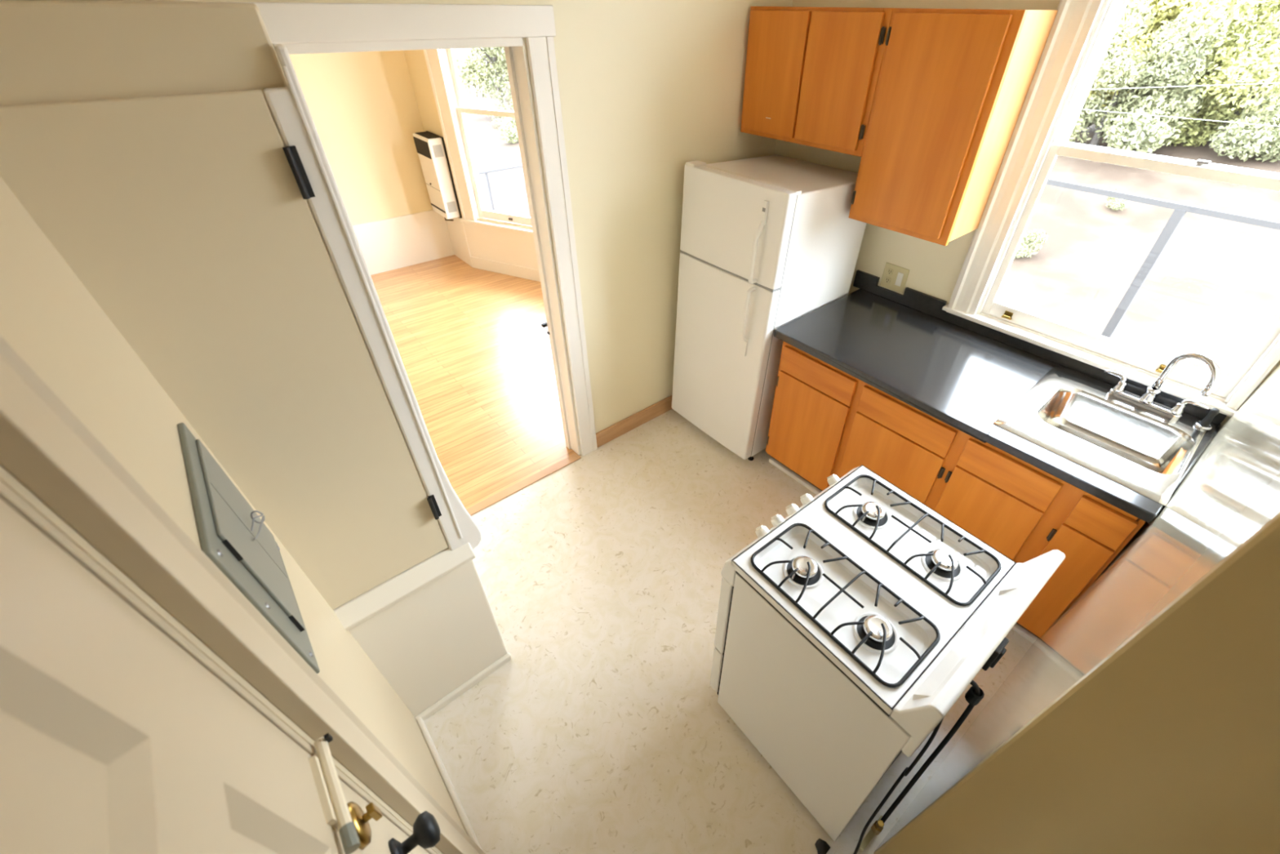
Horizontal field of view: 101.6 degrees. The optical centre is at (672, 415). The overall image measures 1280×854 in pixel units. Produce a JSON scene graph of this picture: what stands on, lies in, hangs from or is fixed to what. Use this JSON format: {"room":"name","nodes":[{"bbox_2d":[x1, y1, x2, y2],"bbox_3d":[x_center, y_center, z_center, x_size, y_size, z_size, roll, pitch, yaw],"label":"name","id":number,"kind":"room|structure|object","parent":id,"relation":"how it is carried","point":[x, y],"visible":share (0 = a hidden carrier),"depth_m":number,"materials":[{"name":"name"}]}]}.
{"room":"kitchen","nodes":[
{"label":"kitchen","id":0,"kind":"room"},
{"bbox_2d":[0,0,287,106],"bbox_3d":[-1.134,-0.216,1.457,0.436,1.476,0.826,-28,46,-31],"label":"wall","id":1,"kind":"structure","parent":0,"point":[51,51],"depth_m":0.81,"materials":[{"name":"beige paint"}]},
{"bbox_2d":[0,89,448,609],"bbox_3d":[-0.864,0.006,1.206,0.406,1.272,0.034,-28,46,-31],"label":"door","id":2,"kind":"structure","parent":1,"relation":"in","point":[188,220],"depth_m":1.02,"materials":[{"name":"beige paint"}]},
{"bbox_2d":[262,44,481,551],"bbox_3d":[-0.684,-0.092,1.338,0.110,1.404,0.018,-28,46,-31],"label":"trim","id":3,"kind":"structure","parent":1,"relation":"attached to","point":[281,102],"depth_m":1.17,"materials":[{"name":"white paint"}]},
{"bbox_2d":[0,177,466,853],"bbox_3d":[1.001,1.617,-0.734,0.195,2.750,8.000,-28,46,-31],"label":"wall","id":4,"kind":"structure","parent":0,"point":[48,317],"depth_m":0.77,"materials":[{"name":"beige paint"}]},
{"bbox_2d":[0,497,439,853],"bbox_3d":[-0.245,0.917,0.695,0.132,2.033,0.871,-28,46,-31],"label":"door","id":5,"kind":"structure","parent":4,"relation":"in","point":[115,739],"depth_m":0.42,"materials":[{"name":"beige paint"}]},
{"bbox_2d":[0,334,485,853],"bbox_3d":[-0.275,0.857,0.590,0.197,2.280,1.210,-28,46,-31],"label":"trim","id":6,"kind":"structure","parent":4,"relation":"attached to","point":[44,445],"depth_m":0.58,"materials":[{"name":"beige paint"}]},
{"bbox_2d":[177,422,319,673],"bbox_3d":[-0.786,0.244,0.988,0.046,0.370,0.394,-28,46,-31],"label":"electrical panel","id":7,"kind":"object","parent":4,"relation":"attached to","point":[232,535],"visible":0.98,"depth_m":0.93,"materials":[{"name":"grey paint"}]},
{"bbox_2d":[416,716,482,849],"bbox_3d":[-0.796,1.290,1.842,0.019,0.040,0.530,-28,46,-31],"label":"baseboard","id":8,"kind":"structure","parent":4,"relation":"attached to","point":[468,827],"depth_m":1.82,"materials":[{"name":"beige paint"}]},
{"bbox_2d":[288,50,432,225],"bbox_3d":[-3.791,-2.172,3.998,3.615,2.750,0.140,-28,46,-31],"label":"wall","id":9,"kind":"structure","parent":0,"point":[362,106],"depth_m":4.71,"materials":[{"name":"beige paint"}]},
{"bbox_2d":[351,209,454,275],"bbox_3d":[-3.750,-1.248,4.648,3.613,0.495,0.022,-28,46,-31],"label":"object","id":10,"kind":"structure","parent":9,"relation":"attached to","point":[389,244],"depth_m":5.32,"materials":[{"name":"white paint"}]},
{"bbox_2d":[404,49,462,215],"bbox_3d":[-2.213,-2.810,4.831,0.145,2.750,0.620,-28,46,-31],"label":"wall","id":11,"kind":"structure","parent":0,"point":[415,60],"depth_m":4.64,"materials":[{"name":"beige paint"}]},
{"bbox_2d":[413,130,462,221],"bbox_3d":[-2.258,-2.261,5.029,0.152,0.798,0.386,-28,46,-31],"label":"wall heater","id":12,"kind":"object","parent":11,"relation":"attached to","point":[431,150],"visible":1,"depth_m":4.90,"materials":[{"name":"white paint"}]},
{"bbox_2d":[413,136,431,159],"bbox_3d":[-2.309,-2.474,4.815,0.008,0.140,0.354,-28,46,-31],"label":"grille","id":13,"kind":"object","parent":12,"relation":"attached to","point":[423,144],"depth_m":4.78,"materials":[{"name":"black metal"}]},
{"bbox_2d":[415,131,439,138],"bbox_3d":[-2.256,-2.577,4.791,0.098,0.007,0.330,-28,46,-31],"label":"grille","id":14,"kind":"object","parent":12,"relation":"attached to","point":[424,135],"depth_m":4.78,"materials":[{"name":"black metal"}]},
{"bbox_2d":[431,144,444,157],"bbox_3d":[-2.128,-2.404,4.738,0.082,0.100,0.006,-28,46,-31],"label":"vent","id":15,"kind":"object","parent":12,"relation":"attached to","point":[437,150],"depth_m":4.74,"materials":[{"name":"grey metal"}]},
{"bbox_2d":[446,200,457,213],"bbox_3d":[-2.133,-2.018,5.043,0.082,0.095,0.006,-28,46,-31],"label":"vent","id":16,"kind":"object","parent":12,"relation":"attached to","point":[451,206],"depth_m":5.04,"materials":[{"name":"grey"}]},
{"bbox_2d":[445,217,472,266],"bbox_3d":[-2.232,-1.854,5.439,0.018,0.495,0.458,-28,46,-31],"label":"baseboard","id":17,"kind":"structure","parent":11,"relation":"attached to","point":[456,230],"depth_m":5.43,"materials":[{"name":"white paint"}]},
{"bbox_2d":[97,0,793,454],"bbox_3d":[-1.049,-0.632,2.087,4.550,2.750,0.140,-28,46,-31],"label":"wall","id":18,"kind":"structure","parent":0,"point":[648,89],"depth_m":2.51,"materials":[{"name":"beige paint"}]},
{"bbox_2d":[214,1,555,44],"bbox_3d":[-0.836,-1.266,1.677,1.035,0.093,0.024,-28,46,-31],"label":"trim","id":19,"kind":"structure","parent":18,"relation":"attached to","point":[284,22],"depth_m":1.65,"materials":[{"name":"white paint"}]},
{"bbox_2d":[273,37,580,455],"bbox_3d":[-0.905,-0.450,2.397,0.802,2.083,0.156,-28,46,-31],"label":"trim","id":20,"kind":"structure","parent":18,"relation":"attached to","point":[515,51],"depth_m":2.20,"materials":[{"name":"white paint"}]},
{"bbox_2d":[541,322,549,334],"bbox_3d":[-0.665,-0.458,2.755,0.034,0.056,0.040,-28,46,-31],"label":"door knob","id":21,"kind":"object","parent":18,"relation":"in","point":[543,325],"depth_m":2.74,"materials":[{"name":"black"}]},
{"bbox_2d":[525,36,597,456],"bbox_3d":[-0.504,-0.593,2.585,0.106,2.082,0.024,-28,46,-31],"label":"trim","id":22,"kind":"structure","parent":18,"relation":"attached to","point":[540,50],"depth_m":2.34,"materials":[{"name":"white paint"}]},
{"bbox_2d":[595,395,672,447],"bbox_3d":[0.023,-0.105,3.568,1.316,0.108,0.016,-28,46,-31],"label":"baseboard","id":23,"kind":"structure","parent":18,"relation":"attached to","point":[620,428],"depth_m":3.37,"materials":[{"name":"brown wood"}]},
{"bbox_2d":[422,49,532,229],"bbox_3d":[-1.350,-2.482,4.428,1.500,2.750,0.140,16,41,18],"label":"wall","id":24,"kind":"structure","parent":0,"point":[479,219],"depth_m":4.97,"materials":[{"name":"beige paint"}]},
{"bbox_2d":[423,48,533,234],"bbox_3d":[-1.391,-2.617,4.324,1.420,2.150,0.210,16,41,18],"label":"window","id":25,"kind":"structure","parent":24,"relation":"in","point":[442,67],"depth_m":4.66,"materials":[{"name":"white paint"}]},
{"bbox_2d":[462,222,538,270],"bbox_3d":[-1.412,-1.605,5.047,1.450,0.365,0.006,16,41,18],"label":"wall panel","id":26,"kind":"object","parent":24,"relation":"attached to","point":[500,245],"depth_m":5.14,"materials":[{"name":"white paint"}]},
{"bbox_2d":[470,256,540,281],"bbox_3d":[-1.486,-1.430,5.216,1.300,0.120,0.018,16,41,18],"label":"baseboard","id":27,"kind":"structure","parent":24,"relation":"attached to","point":[477,263],"depth_m":5.27,"materials":[{"name":"white paint"}]},
{"bbox_2d":[370,254,1032,853],"bbox_3d":[0.511,1.411,1.821,5.000,0.100,11.850,-28,46,-31],"label":"floor","id":28,"kind":"structure","parent":0,"point":[605,729],"depth_m":2.38,"materials":[{"name":"beige tile"}]},
{"bbox_2d":[333,542,511,720],"bbox_3d":[-1.111,0.609,2.104,0.426,0.780,0.874,-28,46,-31],"label":"cabinet base","id":29,"kind":"object","parent":28,"relation":"on","point":[431,629],"visible":0.4,"depth_m":1.82,"materials":[{"name":"beige paint"}]},
{"bbox_2d":[466,453,581,515],"bbox_3d":[-0.873,0.402,2.994,0.790,0.006,0.060,-28,46,-31],"label":"threshold","id":30,"kind":"object","parent":28,"relation":"on","point":[557,466],"visible":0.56,"depth_m":3.00,"materials":[{"name":"brown wood"}]},
{"bbox_2d":[671,154,866,460],"bbox_3d":[0.506,-0.608,3.039,0.798,1.578,0.670,-28,46,-31],"label":"refrigerator","id":31,"kind":"object","parent":28,"relation":"on","point":[767,242],"visible":0.98,"depth_m":2.66,"materials":[{"name":"white paint"}]},
{"bbox_2d":[859,815,882,851],"bbox_3d":[0.670,1.396,1.745,0.132,0.021,0.018,-26,46,-30],"label":"floor strip","id":32,"kind":"object","parent":28,"relation":"on","point":[870,834],"visible":0.66,"depth_m":1.73,"materials":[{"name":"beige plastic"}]},
{"bbox_2d":[710,464,1065,840],"bbox_3d":[0.592,0.741,1.753,0.642,1.038,0.711,-26,46,-30],"label":"gas stove","id":33,"kind":"object","parent":28,"relation":"on","point":[851,625],"visible":1,"depth_m":1.48,"materials":[{"name":"white paint"}]},
{"bbox_2d":[786,558,820,585],"bbox_3d":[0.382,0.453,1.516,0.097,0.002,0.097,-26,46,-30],"label":"burner","id":34,"kind":"object","parent":33,"relation":"on","point":[793,580],"depth_m":1.49,"materials":[{"name":"silver metal"}]},
{"bbox_2d":[856,504,887,526],"bbox_3d":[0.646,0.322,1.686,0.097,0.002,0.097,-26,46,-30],"label":"burner","id":35,"kind":"object","parent":33,"relation":"on","point":[864,522],"depth_m":1.66,"materials":[{"name":"silver metal"}]},
{"bbox_2d":[730,464,1016,715],"bbox_3d":[0.587,0.435,1.524,0.642,0.026,0.528,-26,46,-30],"label":"cooktop","id":36,"kind":"object","parent":33,"relation":"in","point":[947,614],"depth_m":1.48,"materials":[{"name":"white metal"}]},
{"bbox_2d":[856,615,894,649],"bbox_3d":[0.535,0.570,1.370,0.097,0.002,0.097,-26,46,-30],"label":"burner","id":37,"kind":"object","parent":33,"relation":"on","point":[869,644],"depth_m":1.35,"materials":[{"name":"silver metal"}]},
{"bbox_2d":[814,719,942,853],"bbox_3d":[0.612,1.101,1.506,0.291,0.784,0.095,-19,42,-23],"label":"power cord","id":38,"kind":"object","parent":33,"relation":"attached to","point":[822,846],"visible":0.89,"depth_m":1.61,"materials":[{"name":"black plastic"}]},
{"bbox_2d":[871,680,984,835],"bbox_3d":[0.780,1.083,1.647,0.315,0.616,0.071,-28,46,-31],"label":"gas hose","id":39,"kind":"object","parent":33,"relation":"attached to","point":[975,694],"visible":0.91,"depth_m":1.65,"materials":[{"name":"black rubber"},{"name":"brass"}]},
{"bbox_2d":[924,551,959,577],"bbox_3d":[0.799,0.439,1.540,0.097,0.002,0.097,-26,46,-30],"label":"burner","id":40,"kind":"object","parent":33,"relation":"on","point":[938,573],"depth_m":1.52,"materials":[{"name":"silver metal"}]},
{"bbox_2d":[765,341,1183,643],"bbox_3d":[1.325,0.177,2.614,0.753,0.872,1.532,-28,46,-31],"label":"base cabinet","id":41,"kind":"object","parent":28,"relation":"on","point":[825,420],"visible":0.57,"depth_m":2.19,"materials":[{"name":"orange wood"}]},
{"bbox_2d":[773,269,1226,523],"bbox_3d":[1.314,-0.230,2.312,0.772,0.135,1.668,-28,46,-31],"label":"countertop","id":42,"kind":"structure","parent":41,"relation":"on","point":[964,374],"depth_m":2.35,"materials":[{"name":"black stone"}]},
{"bbox_2d":[993,365,1206,505],"bbox_3d":[1.668,0.100,2.078,0.644,0.180,0.554,-28,46,-31],"label":"sink","id":43,"kind":"object","parent":42,"relation":"in","point":[1073,416],"visible":0.93,"depth_m":2.08,"materials":[{"name":"silver metal"}]},
{"bbox_2d":[1194,408,1219,430],"bbox_3d":[2.053,0.009,1.991,0.052,0.082,0.052,-28,46,-31],"label":"sprayer","id":44,"kind":"object","parent":43,"relation":"attached to","point":[1204,424],"visible":1,"depth_m":1.99,"materials":[{"name":"silver metal"}]},
{"bbox_2d":[1104,351,1220,420],"bbox_3d":[1.918,-0.154,2.036,0.094,0.280,0.341,-19,42,-23],"label":"kitchen faucet","id":45,"kind":"object","parent":42,"relation":"on","point":[1146,400],"visible":1,"depth_m":2.04,"materials":[{"name":"silver metal"}]},
{"bbox_2d":[774,0,1279,429],"bbox_3d":[3.277,0.414,0.826,0.150,2.750,8.000,-28,46,-31],"label":"wall","id":46,"kind":"structure","parent":0,"point":[935,268],"depth_m":2.66,"materials":[{"name":"beige paint"}]},
{"bbox_2d":[740,6,931,156],"bbox_3d":[0.729,-1.618,2.497,0.344,0.532,0.748,-28,46,-31],"label":"upper cabinet","id":47,"kind":"object","parent":46,"relation":"attached to","point":[812,73],"visible":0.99,"depth_m":2.37,"materials":[{"name":"brown wood"}]},
{"bbox_2d":[880,262,909,293],"bbox_3d":[1.199,-0.743,2.812,0.010,0.132,0.138,-28,46,-31],"label":"wall outlet","id":48,"kind":"object","parent":46,"relation":"attached to","point":[894,277],"visible":1,"depth_m":2.81,"materials":[{"name":"beige plastic"}]},
{"bbox_2d":[884,276,890,283],"bbox_3d":[1.175,-0.740,2.843,0.002,0.032,0.032,-28,46,-31],"label":"receptacle","id":49,"kind":"object","parent":48,"relation":"attached to","point":[887,279],"depth_m":2.84,"materials":[{"name":"grey plastic"}]},
{"bbox_2d":[887,268,893,275],"bbox_3d":[1.176,-0.777,2.813,0.002,0.032,0.032,-28,46,-31],"label":"receptacle","id":50,"kind":"object","parent":48,"relation":"attached to","point":[890,271],"depth_m":2.81,"materials":[{"name":"grey plastic"}]},
{"bbox_2d":[894,272,903,286],"bbox_3d":[1.216,-0.729,2.792,0.004,0.072,0.032,-28,46,-31],"label":"switch","id":51,"kind":"object","parent":48,"relation":"attached to","point":[899,277],"depth_m":2.79,"materials":[{"name":"white plastic"}]},
{"bbox_2d":[848,8,1057,245],"bbox_3d":[1.134,-1.219,2.215,0.343,0.802,0.490,-28,46,-31],"label":"upper cabinet","id":52,"kind":"object","parent":46,"relation":"attached to","point":[953,85],"visible":0.98,"depth_m":2.06,"materials":[{"name":"brown wood"}]},
{"bbox_2d":[853,269,1226,424],"bbox_3d":[1.593,-0.395,2.495,0.019,0.095,1.662,-28,46,-31],"label":"backsplash","id":53,"kind":"structure","parent":46,"relation":"attached to","point":[926,304],"depth_m":2.51,"materials":[{"name":"grey laminate"}]},
{"bbox_2d":[942,0,1279,417],"bbox_3d":[1.838,-0.989,1.833,0.222,1.760,1.150,-28,46,-31],"label":"window","id":54,"kind":"structure","parent":46,"relation":"in","point":[1082,33],"depth_m":2.09,"materials":[{"name":"white paint"}]},
{"bbox_2d":[873,364,1279,853],"bbox_3d":[3.253,1.347,-0.358,1.860,2.750,5.751,-28,46,-31],"label":"wall","id":55,"kind":"structure","parent":0,"point":[1145,718],"depth_m":0.89,"materials":[{"name":"beige paint"}]},
{"label":"outside","id":56,"kind":"structure","parent":0,"visible":0},
{"bbox_2d":[453,29,1279,377],"bbox_3d":[18.637,-19.595,25.553,125.000,10.952,130.000,-28,46,-31],"label":"hillside","id":57,"kind":"structure","parent":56,"point":[1213,290],"depth_m":13.15,"materials":[{"name":"soil"}]},
{"bbox_2d":[455,46,513,128],"bbox_3d":[-9.211,-18.532,27.551,4.997,6.499,5.827,-12,40,-15],"label":"tree","id":58,"kind":"object","parent":57,"relation":"on","point":[496,67],"visible":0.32,"depth_m":27.54,"materials":[{"name":"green plant"}]},
{"bbox_2d":[478,164,530,217],"bbox_3d":[-3.050,-4.204,12.141,4.400,3.070,0.050,-28,46,-31],"label":"fence","id":59,"kind":"object","parent":57,"relation":"on","point":[485,172],"visible":0.07,"depth_m":10.87,"materials":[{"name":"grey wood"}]},
{"bbox_2d":[497,116,518,143],"bbox_3d":[-6.995,-12.736,22.980,1.435,1.290,1.848,-6,39,-8],"label":"bush","id":60,"kind":"object","parent":57,"relation":"on","point":[509,134],"visible":0.65,"depth_m":22.61,"materials":[{"name":"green plant"}]},
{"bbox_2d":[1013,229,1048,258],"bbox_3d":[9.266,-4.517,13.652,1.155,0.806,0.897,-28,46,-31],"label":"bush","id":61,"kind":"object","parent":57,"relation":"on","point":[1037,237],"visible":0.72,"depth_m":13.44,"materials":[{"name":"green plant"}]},
{"bbox_2d":[1075,75,1151,129],"bbox_3d":[16.422,-11.813,19.368,3.233,2.257,2.511,-1,38,-2],"label":"bush","id":62,"kind":"object","parent":57,"relation":"on","point":[1086,123],"visible":0.02,"depth_m":19.64,"materials":[{"name":"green plant"}]},
{"bbox_2d":[1104,187,1128,210],"bbox_3d":[12.620,-6.125,14.779,0.628,0.564,0.808,23,44,26],"label":"bush","id":63,"kind":"object","parent":57,"relation":"on","point":[1118,203],"visible":0.68,"depth_m":14.67,"materials":[{"name":"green plant"}]},
{"bbox_2d":[1085,0,1168,107],"bbox_3d":[14.373,-13.139,18.578,6.025,6.516,5.735,-28,46,-31],"label":"tree","id":64,"kind":"object","parent":57,"relation":"on","point":[1144,37],"visible":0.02,"depth_m":16.39,"materials":[{"name":"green plant"}]},
{"bbox_2d":[1067,0,1231,146],"bbox_3d":[14.545,-10.737,16.988,4.128,4.604,3.540,24,44,26],"label":"tree","id":65,"kind":"object","parent":57,"relation":"on","point":[1175,59],"visible":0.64,"depth_m":15.83,"materials":[{"name":"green plant"}]},
{"bbox_2d":[1093,83,1205,153],"bbox_3d":[15.091,-9.396,16.541,2.332,2.096,3.002,13,40,15],"label":"bush","id":66,"kind":"object","parent":57,"relation":"on","point":[1119,136],"visible":0.88,"depth_m":16.06,"materials":[{"name":"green plant"}]},
{"bbox_2d":[1045,177,1279,337],"bbox_3d":[4.551,-0.189,6.078,0.080,4.415,15.100,-28,46,-31],"label":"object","id":67,"kind":"object","parent":57,"relation":"on","point":[1180,209],"visible":0.13,"depth_m":4.91,"materials":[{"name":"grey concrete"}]},
{"bbox_2d":[1084,0,1279,122],"bbox_3d":[17.766,-12.999,17.474,5.964,6.777,6.266,-8,39,-11],"label":"tree","id":68,"kind":"object","parent":57,"relation":"on","point":[1175,7],"visible":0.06,"depth_m":16.59,"materials":[{"name":"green plant"}]},
{"bbox_2d":[1179,57,1257,135],"bbox_3d":[17.511,-10.242,16.888,2.511,2.257,3.233,3,38,3],"label":"bush","id":69,"kind":"object","parent":57,"relation":"on","point":[1214,69],"visible":0.06,"depth_m":16.54,"materials":[{"name":"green plant"}]},
{"bbox_2d":[1164,0,1279,147],"bbox_3d":[17.195,-10.336,15.359,4.362,4.979,4.332,-10,39,-13],"label":"tree","id":70,"kind":"object","parent":57,"relation":"on","point":[1252,67],"visible":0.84,"depth_m":15.03,"materials":[{"name":"green plant"}]},
{"bbox_2d":[1208,91,1279,162],"bbox_3d":[17.201,-8.329,15.131,2.540,1.774,1.973,8,39,9],"label":"bush","id":71,"kind":"object","parent":57,"relation":"on","point":[1264,136],"visible":0.9,"depth_m":15.01,"materials":[{"name":"green plant"}]},
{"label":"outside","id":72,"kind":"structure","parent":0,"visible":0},
{"bbox_2d":[1091,82,1279,89],"bbox_3d":[4.108,-3.065,4.891,0.004,2.114,17.000,-28,46,-31],"label":"utility wire","id":73,"kind":"object","parent":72,"point":[1277,82],"visible":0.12,"depth_m":4.52,"materials":[{"name":"grey"}]},
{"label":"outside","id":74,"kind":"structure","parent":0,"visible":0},
{"bbox_2d":[1083,109,1279,126],"bbox_3d":[4.106,-2.924,5.002,0.004,0.429,17.000,-28,46,-31],"label":"utility wire","id":75,"kind":"object","parent":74,"point":[1083,109],"visible":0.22,"depth_m":4.60,"materials":[{"name":"grey"}]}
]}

